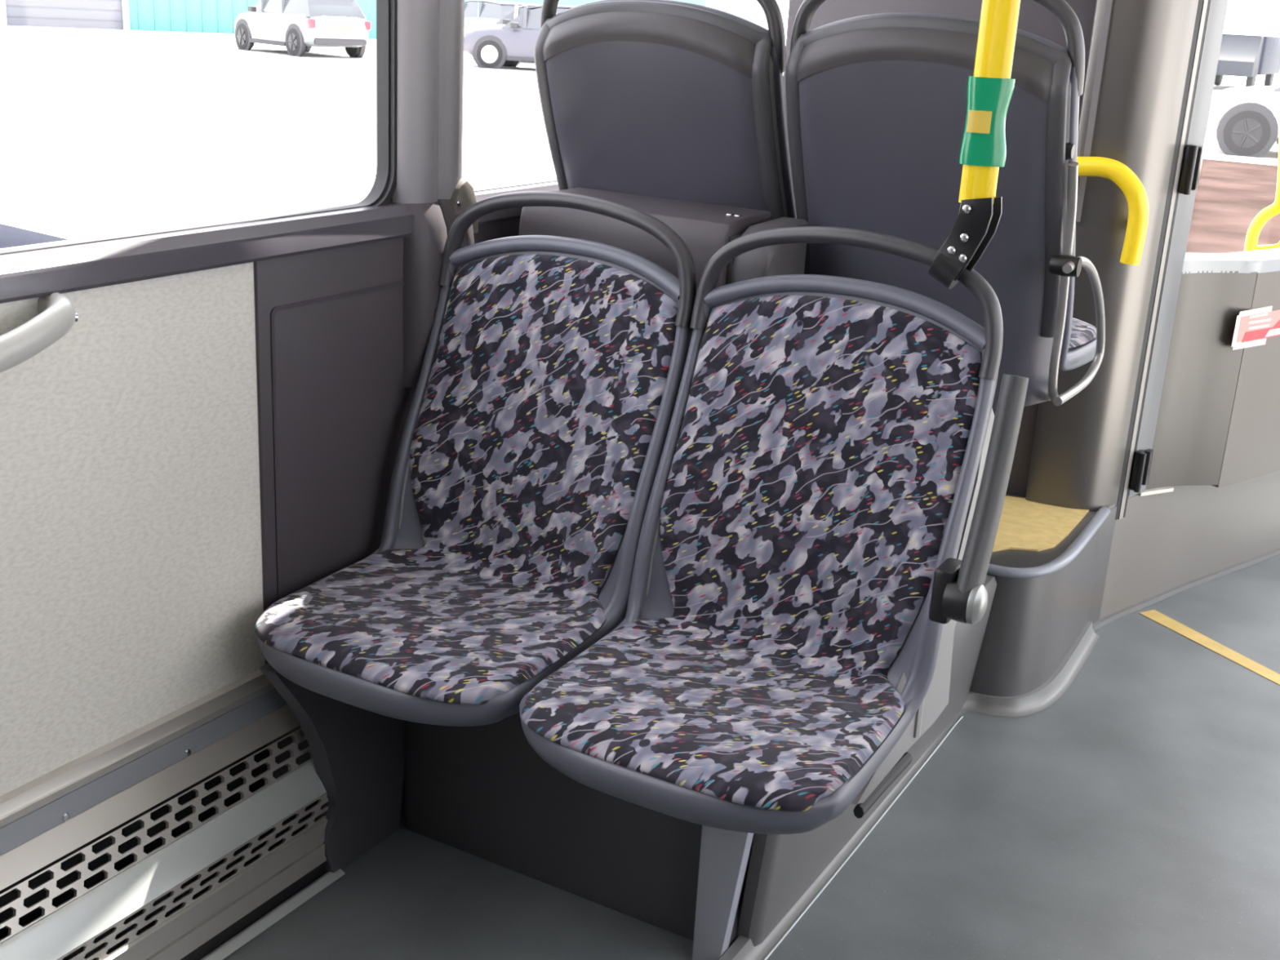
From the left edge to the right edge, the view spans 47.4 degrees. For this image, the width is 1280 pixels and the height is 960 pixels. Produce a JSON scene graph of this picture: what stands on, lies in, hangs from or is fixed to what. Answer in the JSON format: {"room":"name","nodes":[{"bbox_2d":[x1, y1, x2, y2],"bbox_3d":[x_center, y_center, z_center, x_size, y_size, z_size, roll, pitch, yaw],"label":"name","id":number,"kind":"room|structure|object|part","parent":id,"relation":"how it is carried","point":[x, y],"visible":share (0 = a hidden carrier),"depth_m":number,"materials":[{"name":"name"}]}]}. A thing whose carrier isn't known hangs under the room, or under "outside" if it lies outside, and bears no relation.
{"room":"transit interior","nodes":[
{"label":"transit interior","id":0,"kind":"room"},
{"bbox_2d":[0,262,265,828],"bbox_3d":[-1.339,0.533,0.883,0.040,1.000,3.074,13,20,27],"label":"wall","id":1,"kind":"structure","parent":0,"point":[131,578],"depth_m":1.89,"materials":[{"name":"laminate"}]},
{"bbox_2d":[0,292,78,373],"bbox_3d":[-0.799,-0.113,1.489,0.087,0.078,0.562,13,20,27],"label":"handle","id":2,"kind":"object","parent":1,"relation":"attached to","point":[57,314],"visible":1,"depth_m":1.64,"materials":[{"name":"grey"}]},
{"bbox_2d":[0,0,396,254],"bbox_3d":[-0.856,-0.816,1.230,0.031,1.360,2.047,13,20,27],"label":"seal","id":3,"kind":"structure","parent":1,"relation":"in","point":[381,193],"depth_m":2.20,"materials":[{"name":"black rubber"}]},
{"bbox_2d":[0,203,413,303],"bbox_3d":[-1.212,-0.002,0.883,0.068,0.050,3.460,13,20,27],"label":"trim","id":4,"kind":"structure","parent":1,"relation":"attached to","point":[24,275],"depth_m":1.88,"materials":[{"name":"grey plastic"}]},
{"bbox_2d":[253,217,519,778],"bbox_3d":[-0.038,-0.099,3.043,0.048,1.005,2.128,13,20,27],"label":"wall panel","id":5,"kind":"object","parent":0,"point":[334,404],"visible":0.23,"depth_m":2.19,"materials":[{"name":"plastic"}]},
{"bbox_2d":[392,0,464,203],"bbox_3d":[-0.308,-1.041,2.129,0.070,1.430,0.150,13,20,27],"label":"trim","id":6,"kind":"structure","parent":5,"relation":"attached to","point":[430,33],"depth_m":2.25,"materials":[{"name":"grey plastic"}]},
{"bbox_2d":[392,199,474,387],"bbox_3d":[-0.338,-0.307,2.361,0.096,0.290,0.168,13,20,27],"label":"trim","id":7,"kind":"structure","parent":5,"relation":"attached to","point":[423,251],"depth_m":2.29,"materials":[{"name":"plastic"}]},
{"bbox_2d":[450,178,478,233],"bbox_3d":[-0.296,-0.444,2.368,0.047,0.090,0.070,13,20,27],"label":"end cap","id":8,"kind":"object","parent":7,"relation":"attached to","point":[463,197],"visible":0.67,"depth_m":2.34,"materials":[{"name":"grey plastic"}]},
{"bbox_2d":[473,177,557,191],"bbox_3d":[0.121,-1.291,2.859,0.031,1.360,1.655,13,20,27],"label":"window","id":9,"kind":"structure","parent":5,"relation":"attached to","point":[491,188],"depth_m":2.56,"materials":[{"name":"black rubber"}]},
{"bbox_2d":[473,177,559,224],"bbox_3d":[0.107,-0.644,3.084,0.066,0.050,1.650,13,20,27],"label":"trim","id":10,"kind":"structure","parent":5,"relation":"attached to","point":[509,213],"depth_m":2.49,"materials":[{"name":"grey plastic"}]},
{"bbox_2d":[533,0,796,220],"bbox_3d":[0.130,-0.579,2.606,0.459,0.658,0.587,13,20,27],"label":"passenger seat","id":11,"kind":"object","parent":5,"relation":"attached to","point":[665,99],"visible":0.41,"depth_m":2.35,"materials":[{"name":"grey plastic"}]},
{"bbox_3d":[0.030,-0.755,2.342,0.451,0.171,0.053,13,20,27],"label":"grab handle","id":12,"kind":"part","parent":11,"relation":"part of","materials":[{"name":"grey plastic"}]},
{"bbox_2d":[222,554,1279,959],"bbox_3d":[0.911,0.696,2.421,2.600,0.120,7.800,13,20,27],"label":"floor","id":13,"kind":"structure","parent":0,"point":[1135,815],"depth_m":2.38,"materials":[{"name":"plastic"}]},
{"bbox_2d":[0,669,345,959],"bbox_3d":[-1.078,0.720,1.278,0.134,0.330,2.500,13,20,27],"label":"cover","id":14,"kind":"object","parent":13,"relation":"on","point":[191,848],"depth_m":2.00,"materials":[{"name":"silver metal"}]},
{"bbox_2d":[0,728,312,942],"bbox_3d":[-1.080,0.679,1.266,0.035,0.043,2.500,13,20,27],"label":"air vent","id":15,"kind":"object","parent":14,"relation":"in","point":[83,899],"depth_m":1.96,"materials":[{"name":"silver metal"}]},
{"bbox_2d":[57,792,328,959],"bbox_3d":[-1.048,0.771,1.274,0.010,0.039,2.500,13,20,27],"label":"air vent","id":16,"kind":"object","parent":14,"relation":"in","point":[137,923],"depth_m":2.01,"materials":[{"name":"silver metal"}]},
{"bbox_2d":[259,662,405,872],"bbox_3d":[-0.459,0.413,2.220,0.033,0.385,0.294,13,20,27],"label":"panel","id":17,"kind":"object","parent":13,"relation":"on","point":[358,754],"visible":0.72,"depth_m":2.24,"materials":[{"name":"grey plastic"}]},
{"bbox_2d":[404,711,702,941],"bbox_3d":[-0.075,0.412,2.302,0.554,0.388,0.245,13,20,27],"label":"base panel","id":18,"kind":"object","parent":13,"relation":"on","point":[484,792],"depth_m":2.23,"materials":[{"name":"grey plastic"}]},
{"bbox_2d":[254,191,696,726],"bbox_3d":[-0.238,-0.059,2.081,0.459,0.658,0.587,13,20,27],"label":"passenger seat","id":19,"kind":"object","parent":18,"relation":"on","point":[532,442],"visible":0.98,"depth_m":2.17,"materials":[{"name":"fabric"}]},
{"bbox_3d":[-0.112,-0.345,2.195,0.451,0.171,0.053,13,20,27],"label":"grab handle","id":20,"kind":"part","parent":19,"relation":"part of","materials":[{"name":"grey plastic"}]},
{"bbox_2d":[692,574,996,959],"bbox_3d":[0.392,0.394,2.444,0.111,0.385,1.043,13,20,27],"label":"pedestal","id":21,"kind":"object","parent":13,"relation":"on","point":[748,882],"visible":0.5,"depth_m":2.10,"materials":[{"name":"grey plastic"}]},
{"bbox_3d":[0.129,0.515,2.025,0.092,0.385,0.024,13,20,27],"label":"panel","id":22,"kind":"part","parent":21,"relation":"part of","materials":[{"name":"grey plastic"}]},
{"bbox_2d":[519,226,1028,834],"bbox_3d":[0.186,0.048,1.858,0.545,0.677,0.599,13,20,27],"label":"passenger seat","id":23,"kind":"object","parent":21,"relation":"on","point":[820,523],"visible":0.99,"depth_m":1.96,"materials":[{"name":"fabric"}]},
{"bbox_3d":[0.279,-0.255,1.987,0.451,0.171,0.053,13,20,27],"label":"grab handle","id":24,"kind":"part","parent":23,"relation":"part of","materials":[{"name":"grey plastic"}]},
{"bbox_3d":[0.315,0.392,1.882,0.014,0.022,0.176,13,20,27],"label":"rail","id":25,"kind":"part","parent":23,"relation":"part of","materials":[{"name":"grey metal"}]},
{"bbox_2d":[928,0,1020,288],"bbox_3d":[0.453,-0.894,1.694,0.082,1.360,0.051,13,20,27],"label":"pole","id":26,"kind":"object","parent":23,"relation":"attached to","point":[983,150],"visible":1,"depth_m":1.83,"materials":[{"name":"yellow metal"}]},
{"bbox_3d":[0.413,-0.310,1.871,0.072,0.111,0.007,13,20,27],"label":"clamp plate","id":27,"kind":"part","parent":26,"relation":"part of","materials":[{"name":"black metal"}]},
{"bbox_3d":[0.428,-0.313,1.884,0.072,0.111,0.006,13,20,27],"label":"clamp plate","id":28,"kind":"part","parent":26,"relation":"part of","materials":[{"name":"black metal"}]},
{"bbox_3d":[0.423,0.015,1.764,0.031,0.278,0.131,13,20,27],"label":"armrest","id":29,"kind":"part","parent":23,"relation":"part of","materials":[{"name":"grey plastic"}]},
{"bbox_3d":[0.229,0.485,2.135,0.071,0.385,0.255,13,20,27],"label":"panel","id":30,"kind":"part","parent":21,"relation":"part of","materials":[{"name":"plastic"}]},
{"bbox_3d":[0.457,0.405,2.582,0.097,0.286,0.754,13,20,27],"label":"panel","id":31,"kind":"part","parent":21,"relation":"part of","materials":[{"name":"plastic"}]},
{"bbox_2d":[764,715,963,959],"bbox_3d":[0.316,0.626,2.337,0.006,0.003,1.300,13,20,27],"label":"trim","id":32,"kind":"structure","parent":13,"relation":"on","point":[962,717],"depth_m":2.40,"materials":[{"name":"grey metal"}]},
{"bbox_2d":[718,621,1099,959],"bbox_3d":[0.467,0.542,2.575,0.161,0.029,1.888,15,21,32],"label":"baseboard","id":33,"kind":"structure","parent":13,"relation":"on","point":[1034,701],"depth_m":2.89,"materials":[{"name":"grey plastic"}]},
{"bbox_2d":[1092,547,1279,631],"bbox_3d":[1.502,0.232,3.733,1.283,0.013,0.032,-12,24,-39],"label":"baseboard","id":34,"kind":"structure","parent":13,"relation":"on","point":[1105,620],"depth_m":3.59,"materials":[{"name":"grey plastic"}]},
{"bbox_2d":[1139,609,1279,684],"bbox_3d":[1.326,0.400,3.207,0.063,0.001,0.592,-5,20,-24],"label":"floor stripe","id":35,"kind":"object","parent":13,"relation":"on","point":[1153,615],"depth_m":3.29,"materials":[{"name":"yellow paint"}]},
{"bbox_2d":[1244,107,1279,251],"bbox_3d":[1.823,-0.534,4.293,0.133,1.157,0.054,13,20,27],"label":"rail","id":36,"kind":"object","parent":13,"relation":"on","point":[1254,230],"visible":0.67,"depth_m":4.22,"materials":[{"name":"yellow metal"}]},
{"bbox_2d":[782,0,1096,497],"bbox_3d":[0.654,-0.986,3.146,0.720,2.040,0.035,13,20,27],"label":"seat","id":37,"kind":"object","parent":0,"point":[1033,18],"visible":0.08,"depth_m":3.17,"materials":[{"name":"plastic"}]},
{"bbox_2d":[785,0,1105,408],"bbox_3d":[0.540,-0.486,2.388,0.492,0.658,0.592,13,20,27],"label":"passenger seat","id":38,"kind":"object","parent":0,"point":[876,104],"visible":0.72,"depth_m":2.18,"materials":[{"name":"grey plastic"}]},
{"bbox_3d":[0.428,-0.664,2.129,0.451,0.171,0.053,13,20,27],"label":"grab handle","id":39,"kind":"part","parent":38,"relation":"part of","materials":[{"name":"grey plastic"}]},
{"bbox_3d":[0.600,-0.474,2.099,0.046,0.027,0.028,13,20,27],"label":"clamp knob","id":40,"kind":"part","parent":38,"relation":"part of","materials":[{"name":"black metal"}]},
{"bbox_2d":[1025,0,1198,511],"bbox_3d":[1.017,-0.900,2.943,0.203,2.040,0.074,3,18,-2],"label":"pillar","id":41,"kind":"structure","parent":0,"point":[1080,443],"depth_m":3.05,"materials":[{"name":"grey plastic"}]},
{"bbox_2d":[969,493,1117,696],"bbox_3d":[0.551,0.183,3.270,0.850,0.292,0.578,13,20,27],"label":"seat platform","id":42,"kind":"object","parent":41,"relation":"attached to","point":[1033,624],"depth_m":2.91,"materials":[{"name":"grey plastic"}]},
{"bbox_2d":[992,495,1088,551],"bbox_3d":[0.792,0.092,3.110,0.237,0.004,0.437,13,20,27],"label":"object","id":43,"kind":"object","parent":42,"relation":"on","point":[1024,524],"visible":0.74,"depth_m":3.10,"materials":[{"name":"yellow plastic"}]},
{"bbox_2d":[986,506,1110,577],"bbox_3d":[0.872,0.132,3.008,0.558,0.019,0.141,-14,25,-42],"label":"trim","id":44,"kind":"structure","parent":41,"relation":"attached to","point":[1086,534],"depth_m":2.89,"materials":[{"name":"grey metal"}]},
{"bbox_2d":[1075,0,1112,222],"bbox_3d":[0.952,-1.206,2.838,0.012,1.400,0.020,8,19,14],"label":"trim","id":45,"kind":"structure","parent":41,"relation":"attached to","point":[1108,7],"depth_m":2.97,"materials":[{"name":"grey"}]},
{"bbox_2d":[1076,156,1148,265],"bbox_3d":[0.931,-0.565,3.004,0.245,0.204,0.120,13,20,27],"label":"grab rail","id":46,"kind":"object","parent":41,"relation":"attached to","point":[1131,185],"visible":0.76,"depth_m":2.92,"materials":[{"name":"yellow metal"}]},
{"bbox_2d":[1115,0,1203,519],"bbox_3d":[1.116,-0.893,2.973,0.013,2.060,0.030,-9,21,-33],"label":"trim","id":47,"kind":"structure","parent":41,"relation":"attached to","point":[1200,2],"depth_m":3.09,"materials":[{"name":"black rubber"}]},
{"bbox_2d":[1118,0,1208,519],"bbox_3d":[1.129,-0.895,2.981,0.015,2.060,0.030,-12,23,-39],"label":"trim","id":48,"kind":"structure","parent":41,"relation":"attached to","point":[1205,2],"depth_m":3.10,"materials":[{"name":"grey"}]},
{"bbox_2d":[1123,0,1210,517],"bbox_3d":[1.138,-0.897,2.989,0.008,2.060,0.030,-13,24,-41],"label":"door frame","id":49,"kind":"structure","parent":41,"relation":"attached to","point":[1209,1],"depth_m":3.11,"materials":[{"name":"silver metal"}]},
{"bbox_2d":[1099,471,1279,619],"bbox_3d":[1.489,0.090,3.704,1.287,0.300,0.064,-12,24,-39],"label":"wall panel","id":50,"kind":"object","parent":41,"relation":"attached to","point":[1165,541],"depth_m":3.55,"materials":[{"name":"grey plastic"}]},
{"bbox_2d":[1128,0,1279,496],"bbox_3d":[1.579,-0.984,3.301,1.096,2.002,0.153,-9,22,-34],"label":"door","id":51,"kind":"structure","parent":41,"relation":"in","point":[1211,413],"depth_m":3.28,"materials":[{"name":"grey metal"}]},
{"bbox_3d":[1.171,-0.919,3.011,0.072,1.990,0.032,-13,24,-40],"label":"post","id":52,"kind":"part","parent":51,"relation":"part of","materials":[{"name":"grey metal"}]},
{"bbox_3d":[1.244,-0.226,3.299,0.239,0.500,0.045,-4,19,-21],"label":"panel","id":53,"kind":"part","parent":51,"relation":"part of","materials":[{"name":"grey plastic"}]},
{"bbox_3d":[1.576,-0.534,3.463,1.041,0.028,0.153,-9,22,-34],"label":"sill","id":54,"kind":"part","parent":51,"relation":"part of","materials":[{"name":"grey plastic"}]},
{"bbox_3d":[1.670,-0.288,3.576,0.810,0.507,0.033,-11,23,-37],"label":"panel","id":55,"kind":"part","parent":51,"relation":"part of","materials":[{"name":"grey plastic"}]},
{"bbox_2d":[1231,306,1279,350],"bbox_3d":[1.509,-0.369,3.388,0.476,0.096,0.002,-11,23,-37],"label":"warning sticker","id":56,"kind":"object","parent":51,"relation":"attached to","point":[1252,328],"visible":1,"depth_m":3.30,"materials":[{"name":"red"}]},
{"label":"outside","id":57,"kind":"structure","parent":0,"visible":0},
{"bbox_2d":[0,25,1279,239],"bbox_3d":[-12.306,-11.941,39.965,180.000,0.200,180.000,13,20,27],"label":"ground","id":58,"kind":"structure","parent":57,"point":[103,131],"depth_m":16.55,"materials":[{"name":"white"}]},
{"bbox_2d":[0,223,70,248],"bbox_3d":[-2.801,-0.234,3.019,1.880,1.516,3.890,16,22,34],"label":"parked car","id":59,"kind":"object","parent":58,"relation":"on","point":[10,236],"visible":0.02,"depth_m":3.88,"materials":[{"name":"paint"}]},
{"bbox_2d":[234,0,370,57],"bbox_3d":[-8.264,-11.049,35.351,1.910,1.516,3.890,-13,24,-41],"label":"parked car","id":60,"kind":"object","parent":58,"relation":"on","point":[296,25],"visible":0.99,"depth_m":34.25,"materials":[{"name":"silver metal"}]},
{"bbox_2d":[248,6,256,11],"bbox_3d":[-9.336,-11.340,35.128,0.140,0.120,0.170,-13,24,-41],"label":"mirror","id":61,"kind":"object","parent":60,"relation":"attached to","point":[250,8],"depth_m":35.07,"materials":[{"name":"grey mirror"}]},
{"bbox_2d":[307,18,315,28],"bbox_3d":[-7.556,-10.499,33.561,0.140,0.200,0.125,-13,24,-41],"label":"tail light","id":62,"kind":"object","parent":60,"relation":"attached to","point":[311,22],"depth_m":33.51,"materials":[{"name":"red plastic"}]},
{"bbox_3d":[-6.976,-10.532,34.037,0.520,0.110,0.032,-13,24,-41],"label":"number plate","id":63,"kind":"part","parent":60,"relation":"part of","materials":[{"name":"white"}]},
{"bbox_2d":[364,21,370,30],"bbox_3d":[-6.460,-10.754,34.534,0.140,0.200,0.125,-13,24,-41],"label":"tail light","id":64,"kind":"object","parent":60,"relation":"attached to","point":[367,24],"depth_m":34.48,"materials":[{"name":"red plastic"}]},
{"bbox_2d":[0,0,705,39],"bbox_3d":[-10.793,-16.166,48.090,32.000,2.970,0.420,-9,22,-33],"label":"building","id":65,"kind":"structure","parent":58,"relation":"on","point":[219,16],"depth_m":45.33,"materials":[{"name":"teal"}]},
{"bbox_3d":[-18.089,-14.825,43.228,5.266,2.650,0.060,-9,22,-33],"label":"roller door","id":66,"kind":"part","parent":65,"relation":"part of","materials":[{"name":"grey metal"}]},
{"bbox_2d":[464,0,527,27],"bbox_3d":[-4.856,-14.485,46.507,1.910,1.516,3.890,-13,24,-41],"label":"parked car","id":67,"kind":"object","parent":58,"relation":"on","point":[476,11],"visible":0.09,"depth_m":45.36,"materials":[{"name":"grey paint"}]},
{"bbox_2d":[464,4,573,57],"bbox_3d":[-2.638,-11.574,37.934,3.890,1.516,1.910,6,18,7],"label":"parked car","id":68,"kind":"object","parent":58,"relation":"on","point":[518,11],"visible":0.07,"depth_m":37.22,"materials":[{"name":"grey paint"}]},
{"bbox_2d":[502,19,510,24],"bbox_3d":[-3.394,-11.647,37.095,0.170,0.120,0.140,6,18,7],"label":"mirror","id":69,"kind":"object","parent":68,"relation":"attached to","point":[504,21],"depth_m":37.03,"materials":[{"name":"grey mirror"}]},
{"bbox_2d":[463,4,574,69],"bbox_3d":[-2.086,-10.234,33.906,3.890,1.516,1.910,6,18,7],"label":"parked car","id":70,"kind":"object","parent":58,"relation":"on","point":[513,43],"visible":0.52,"depth_m":33.26,"materials":[{"name":"light silver-lilac paint"},{"name":"glass"},{"name":"black rubber"}]},
{"bbox_2d":[510,22,518,27],"bbox_3d":[-2.843,-10.307,33.067,0.170,0.120,0.140,6,18,7],"label":"mirror","id":71,"kind":"object","parent":70,"relation":"attached to","point":[513,24],"depth_m":33.00,"materials":[{"name":"grey mirror"}]},
{"bbox_2d":[1186,158,1279,253],"bbox_3d":[8.139,-2.180,13.113,14.000,0.010,11.000,13,20,27],"label":"brick paving","id":72,"kind":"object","parent":58,"relation":"on","point":[1229,195],"visible":0.02,"depth_m":14.20,"materials":[{"name":"pink brick"}]},
{"bbox_2d":[1206,84,1279,157],"bbox_3d":[10.087,-5.185,20.465,4.240,1.516,1.980,10,19,21],"label":"parked car","id":73,"kind":"object","parent":58,"relation":"on","point":[1244,121],"visible":0.77,"depth_m":20.27,"materials":[{"name":"grey paint"}]},
{"bbox_2d":[1213,33,1279,86],"bbox_3d":[19.594,-13.719,47.844,2.000,1.700,5.650,13,20,27],"label":"truck","id":74,"kind":"object","parent":58,"relation":"on","point":[1250,56],"visible":0.62,"depth_m":45.67,"materials":[{"name":"grey metal"}]},
{"bbox_3d":[0.132,0.329,2.760,0.654,0.286,0.755,13,20,27],"label":"trim","id":75,"kind":"structure","parent":0,"visible":0},
{"bbox_2d":[518,187,808,292],"bbox_3d":[0.022,-0.161,2.428,0.445,0.589,0.170,13,20,27],"label":"equipment box","id":76,"kind":"object","parent":75,"relation":"on","point":[704,228],"visible":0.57,"depth_m":2.28,"materials":[{"name":"plastic"}]},
{"bbox_3d":[0.002,-0.156,2.448,0.380,0.565,0.150,13,20,27],"label":"box frame","id":77,"kind":"part","parent":76,"relation":"part of","materials":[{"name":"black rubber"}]}
]}

